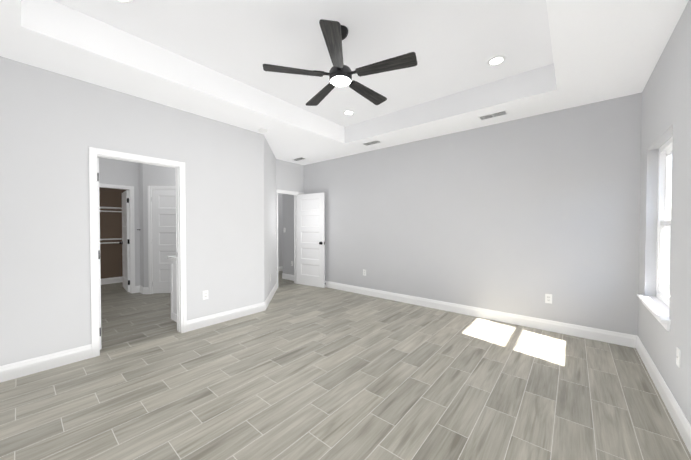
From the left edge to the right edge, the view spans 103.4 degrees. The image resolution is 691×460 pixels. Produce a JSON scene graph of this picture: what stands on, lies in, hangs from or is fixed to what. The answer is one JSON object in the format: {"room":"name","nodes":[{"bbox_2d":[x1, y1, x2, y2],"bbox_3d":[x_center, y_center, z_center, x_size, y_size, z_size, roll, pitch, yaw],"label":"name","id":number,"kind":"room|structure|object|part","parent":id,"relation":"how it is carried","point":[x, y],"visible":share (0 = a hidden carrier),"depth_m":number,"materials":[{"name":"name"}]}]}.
{"room":"empty bedroom","nodes":[
{"label":"empty bedroom","id":0,"kind":"room"},
{"bbox_2d":[99,187,125,278],"bbox_3d":[-5.657,-0.152,6.026,0.080,2.738,2.060,1,1,40],"label":"wall","id":1,"kind":"structure","parent":0,"point":[111,253],"depth_m":6.27,"materials":[{"name":"paint"}]},
{"bbox_2d":[100,207,121,243],"bbox_3d":[-5.488,-0.081,5.886,0.360,0.880,1.900,1,1,40],"label":"closet shelf","id":2,"kind":"object","parent":1,"relation":"attached to","point":[110,211],"visible":0.02,"depth_m":6.06,"materials":[{"name":"white paint"}]},
{"bbox_2d":[101,276,122,284],"bbox_3d":[-5.621,1.150,6.016,0.015,0.135,1.900,1,1,40],"label":"baseboard","id":3,"kind":"structure","parent":1,"relation":"attached to","point":[120,279],"depth_m":6.28,"materials":[{"name":"white paint"}]},
{"bbox_2d":[97,157,139,285],"bbox_3d":[-4.852,-0.130,4.635,0.100,2.738,2.195,1,1,40],"label":"wall","id":4,"kind":"structure","parent":0,"point":[117,172],"depth_m":5.30,"materials":[{"name":"grey paint"}]},
{"bbox_2d":[99,183,134,293],"bbox_3d":[-4.481,0.199,5.085,0.102,2.065,0.800,1,1,40],"label":"door frame","id":5,"kind":"structure","parent":4,"relation":"attached to","point":[129,232],"depth_m":5.36,"materials":[{"name":"white paint"}]},
{"bbox_2d":[119,190,129,291],"bbox_3d":[-4.541,0.202,5.678,0.766,2.018,0.149,1,1,40],"label":"closet door","id":6,"kind":"structure","parent":4,"relation":"in","point":[125,243],"depth_m":5.56,"materials":[{"name":"white paint"}]},
{"bbox_2d":[0,56,263,365],"bbox_3d":[-2.346,-0.106,3.053,0.120,2.738,3.220,1,1,40],"label":"wall","id":7,"kind":"structure","parent":0,"point":[54,126],"depth_m":2.66,"materials":[{"name":"grey paint"}]},
{"bbox_2d":[0,344,91,382],"bbox_3d":[-2.886,1.207,2.321,0.015,0.135,1.074,1,1,40],"label":"baseboard","id":8,"kind":"structure","parent":7,"relation":"attached to","point":[15,370],"depth_m":2.48,"materials":[{"name":"white paint"}]},
{"bbox_2d":[97,158,101,349],"bbox_3d":[-2.872,0.241,3.109,0.767,2.018,0.145,1,1,40],"label":"bathroom door","id":9,"kind":"structure","parent":7,"relation":"in","point":[99,251],"depth_m":2.87,"materials":[{"name":"white paint"}]},
{"bbox_2d":[89,147,186,357],"bbox_3d":[-2.314,0.212,3.096,0.156,2.100,0.871,1,1,40],"label":"door frame","id":10,"kind":"structure","parent":7,"relation":"attached to","point":[94,260],"depth_m":2.98,"materials":[{"name":"white paint"}]},
{"bbox_2d":[203,290,207,299],"bbox_3d":[-1.835,0.840,3.579,0.007,0.115,0.070,1,1,40],"label":"electrical outlet plate","id":11,"kind":"object","parent":7,"relation":"attached to","point":[205,293],"depth_m":3.58,"materials":[{"name":"white plastic"}]},
{"bbox_2d":[187,301,267,331],"bbox_3d":[-1.620,1.184,3.837,0.015,0.135,1.133,1,1,40],"label":"baseboard","id":12,"kind":"structure","parent":7,"relation":"attached to","point":[205,321],"depth_m":3.77,"materials":[{"name":"white paint"}]},
{"bbox_2d":[139,163,143,286],"bbox_3d":[-4.015,-0.143,5.431,0.364,2.738,0.100,1,1,40],"label":"wall","id":13,"kind":"structure","parent":0,"point":[141,224],"depth_m":5.36,"materials":[{"name":"grey paint"}]},
{"bbox_2d":[135,285,148,293],"bbox_3d":[-3.400,1.179,4.110,2.828,0.135,3.220,1,1,40],"label":"baseboard","id":14,"kind":"structure","parent":13,"relation":"attached to","point":[141,289],"depth_m":5.34,"materials":[{"name":"white paint"}]},
{"bbox_2d":[143,164,175,286],"bbox_3d":[-3.041,-0.142,5.404,1.750,2.738,0.100,0,1,-5],"label":"wall","id":15,"kind":"structure","parent":0,"point":[154,175],"depth_m":5.28,"materials":[{"name":"grey paint"}]},
{"bbox_2d":[148,186,175,293],"bbox_3d":[-3.386,0.177,5.378,0.865,2.100,0.136,0,1,-5],"label":"door frame","id":16,"kind":"structure","parent":15,"relation":"attached to","point":[150,233],"depth_m":5.28,"materials":[{"name":"white paint"}]},
{"bbox_2d":[151,189,175,292],"bbox_3d":[-3.387,0.207,5.342,0.555,2.018,0.567,1,1,40],"label":"bathroom door","id":17,"kind":"structure","parent":15,"relation":"in","point":[163,224],"depth_m":5.32,"materials":[{"name":"white paint"}]},
{"bbox_2d":[264,136,276,301],"bbox_3d":[-1.423,-0.136,5.007,0.120,2.738,1.541,0,1,-7],"label":"wall","id":18,"kind":"structure","parent":0,"point":[270,246],"depth_m":4.81,"materials":[{"name":"grey paint"}]},
{"bbox_2d":[265,282,277,304],"bbox_3d":[-1.369,1.165,5.046,1.110,0.135,1.066,1,1,40],"label":"baseboard","id":19,"kind":"structure","parent":18,"relation":"attached to","point":[275,287],"depth_m":5.03,"materials":[{"name":"white paint"}]},
{"bbox_2d":[278,193,282,266],"bbox_3d":[-1.870,-0.186,8.205,0.100,2.738,3.900,1,1,40],"label":"wall","id":20,"kind":"structure","parent":0,"point":[280,259],"depth_m":8.06,"materials":[{"name":"grey paint"}]},
{"bbox_2d":[276,159,303,285],"bbox_3d":[-1.261,-0.153,6.111,0.120,2.738,0.765,1,1,40],"label":"wall","id":21,"kind":"structure","parent":0,"point":[289,176],"depth_m":6.01,"materials":[{"name":"grey paint"}]},
{"bbox_2d":[276,189,303,283],"bbox_3d":[-1.261,0.166,6.116,0.156,2.100,0.765,1,1,40],"label":"door frame","id":22,"kind":"structure","parent":21,"relation":"attached to","point":[295,206],"depth_m":6.26,"materials":[{"name":"white paint"}]},
{"bbox_2d":[297,193,324,287],"bbox_3d":[-0.759,0.196,6.018,0.791,2.018,0.164,1,1,40],"label":"entry door","id":23,"kind":"structure","parent":21,"relation":"in","point":[310,239],"depth_m":5.97,"materials":[{"name":"white paint"}]},
{"bbox_2d":[0,0,688,164],"bbox_3d":[-0.473,-1.726,2.724,5.640,0.512,5.155,1,1,40],"label":"ceiling","id":24,"kind":"structure","parent":0,"point":[455,46],"depth_m":2.56,"materials":[{"name":"white paint"}]},
{"bbox_2d":[117,0,131,2],"bbox_3d":[-1.665,-1.736,1.999,0.168,0.010,0.168,1,1,40],"label":"recessed light","id":25,"kind":"object","parent":24,"relation":"in","point":[126,1],"visible":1,"depth_m":2.06,"materials":[{"name":"white plastic"}]},
{"bbox_2d":[291,157,306,160],"bbox_3d":[-0.978,-1.510,5.758,0.330,0.013,0.155,1,1,40],"label":"ceiling vent","id":26,"kind":"object","parent":24,"relation":"attached to","point":[298,159],"visible":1,"depth_m":5.75,"materials":[{"name":"white plastic"}]},
{"bbox_2d":[263,19,416,105],"bbox_3d":[-0.013,-1.520,2.414,1.266,0.455,1.218,1,1,40],"label":"ceiling fan","id":27,"kind":"object","parent":24,"relation":"hanging from","point":[335,34],"visible":1,"depth_m":2.28,"materials":[{"name":"black wood"}]},
{"bbox_3d":[-0.434,-1.346,2.299,0.497,0.010,0.140,0,12,-13],"label":"blade","id":28,"kind":"part","parent":27,"relation":"part of","materials":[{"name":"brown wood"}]},
{"bbox_3d":[-0.247,-1.353,2.732,0.140,0.010,0.497,-13,7,-30],"label":"blade","id":29,"kind":"part","parent":27,"relation":"part of","materials":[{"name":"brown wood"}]},
{"bbox_3d":[-0.080,-1.342,1.987,0.140,0.010,0.497,11,2,5],"label":"blade","id":30,"kind":"part","parent":27,"relation":"part of","materials":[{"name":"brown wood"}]},
{"bbox_3d":[0.223,-1.352,2.688,0.140,0.010,0.497,-14,-8,41],"label":"blade","id":31,"kind":"part","parent":27,"relation":"part of","materials":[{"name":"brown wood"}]},
{"label":"blade","id":32,"kind":"part","parent":27,"relation":"part of","materials":[{"name":"black wood"}]},
{"bbox_2d":[343,110,353,114],"bbox_3d":[0.049,-1.768,4.082,0.168,0.010,0.168,1,1,40],"label":"recessed light","id":33,"kind":"object","parent":24,"relation":"in","point":[348,112],"visible":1,"depth_m":4.07,"materials":[{"name":"white plastic"}]},
{"bbox_2d":[362,140,381,145],"bbox_3d":[0.450,-1.493,4.644,0.330,0.013,0.155,1,1,40],"label":"ceiling vent","id":34,"kind":"object","parent":24,"relation":"in","point":[372,142],"visible":1,"depth_m":4.61,"materials":[{"name":"white plastic"}]},
{"bbox_2d":[478,110,508,120],"bbox_3d":[1.888,-1.475,3.496,0.330,0.013,0.155,1,1,40],"label":"ceiling vent","id":35,"kind":"object","parent":24,"relation":"in","point":[493,115],"visible":1,"depth_m":3.47,"materials":[{"name":"white plastic"}]},
{"bbox_2d":[487,56,505,65],"bbox_3d":[1.552,-1.748,2.808,0.168,0.010,0.168,1,1,40],"label":"recessed light","id":36,"kind":"object","parent":24,"relation":"in","point":[495,60],"visible":1,"depth_m":2.80,"materials":[{"name":"white plastic"}]},
{"bbox_2d":[0,271,690,459],"bbox_3d":[-1.034,1.264,4.923,9.220,0.060,7.900,1,1,40],"label":"floor","id":37,"kind":"structure","parent":0,"point":[293,371],"depth_m":2.17,"materials":[{"name":"grey tile"}]},
{"bbox_2d":[167,255,176,321],"bbox_3d":[-2.014,0.750,4.033,0.599,0.995,0.910,1,1,40],"label":"bathroom vanity","id":38,"kind":"object","parent":37,"relation":"on","point":[173,287],"visible":0.02,"depth_m":3.81,"materials":[{"name":"white paint"}]},
{"bbox_2d":[282,92,641,335],"bbox_3d":[0.876,-0.135,4.902,6.330,2.738,0.120,1,1,40],"label":"wall","id":39,"kind":"structure","parent":0,"point":[523,216],"depth_m":3.74,"materials":[{"name":"grey paint"}]},
{"bbox_2d":[282,273,293,280],"bbox_3d":[-1.332,1.140,6.678,0.690,0.135,0.015,1,1,40],"label":"baseboard","id":40,"kind":"structure","parent":39,"relation":"attached to","point":[284,276],"depth_m":6.75,"materials":[{"name":"white paint"}]},
{"bbox_2d":[325,281,631,346],"bbox_3d":[1.086,1.171,4.660,5.370,0.135,0.015,1,1,40],"label":"baseboard","id":41,"kind":"structure","parent":39,"relation":"attached to","point":[618,338],"depth_m":3.74,"materials":[{"name":"white paint"}]},
{"bbox_2d":[545,294,551,303],"bbox_3d":[2.555,0.853,3.432,0.070,0.115,0.007,1,1,40],"label":"electrical outlet plate","id":42,"kind":"object","parent":39,"relation":"attached to","point":[548,298],"depth_m":3.43,"materials":[{"name":"white plastic"}]},
{"bbox_2d":[638,0,690,424],"bbox_3d":[1.624,-0.074,0.978,0.150,2.738,5.185,1,1,40],"label":"wall","id":43,"kind":"structure","parent":0,"point":[666,105],"depth_m":1.96,"materials":[{"name":"grey paint"}]},
{"bbox_2d":[637,294,670,331],"bbox_3d":[2.665,0.682,2.333,0.123,0.085,0.990,1,1,40],"label":"window sill","id":44,"kind":"structure","parent":43,"relation":"attached to","point":[657,308],"depth_m":2.27,"materials":[{"name":"white paint"}]},
{"bbox_2d":[632,335,690,454],"bbox_3d":[1.562,1.227,1.053,0.015,0.135,4.890,1,1,40],"label":"baseboard","id":45,"kind":"structure","parent":43,"relation":"attached to","point":[677,415],"depth_m":1.98,"materials":[{"name":"white paint"}]},
{"bbox_2d":[656,136,672,306],"bbox_3d":[2.741,-0.070,2.257,0.075,1.420,0.900,1,1,40],"label":"window","id":46,"kind":"structure","parent":43,"relation":"in","point":[664,223],"depth_m":2.54,"materials":[{"name":"glass"}]},
{"bbox_2d":[676,347,680,367],"bbox_3d":[2.202,0.837,1.810,0.011,0.115,0.070,1,1,40],"label":"electrical outlet plate","id":47,"kind":"object","parent":43,"relation":"attached to","point":[678,352],"depth_m":1.80,"materials":[{"name":"white plastic"}]}
]}

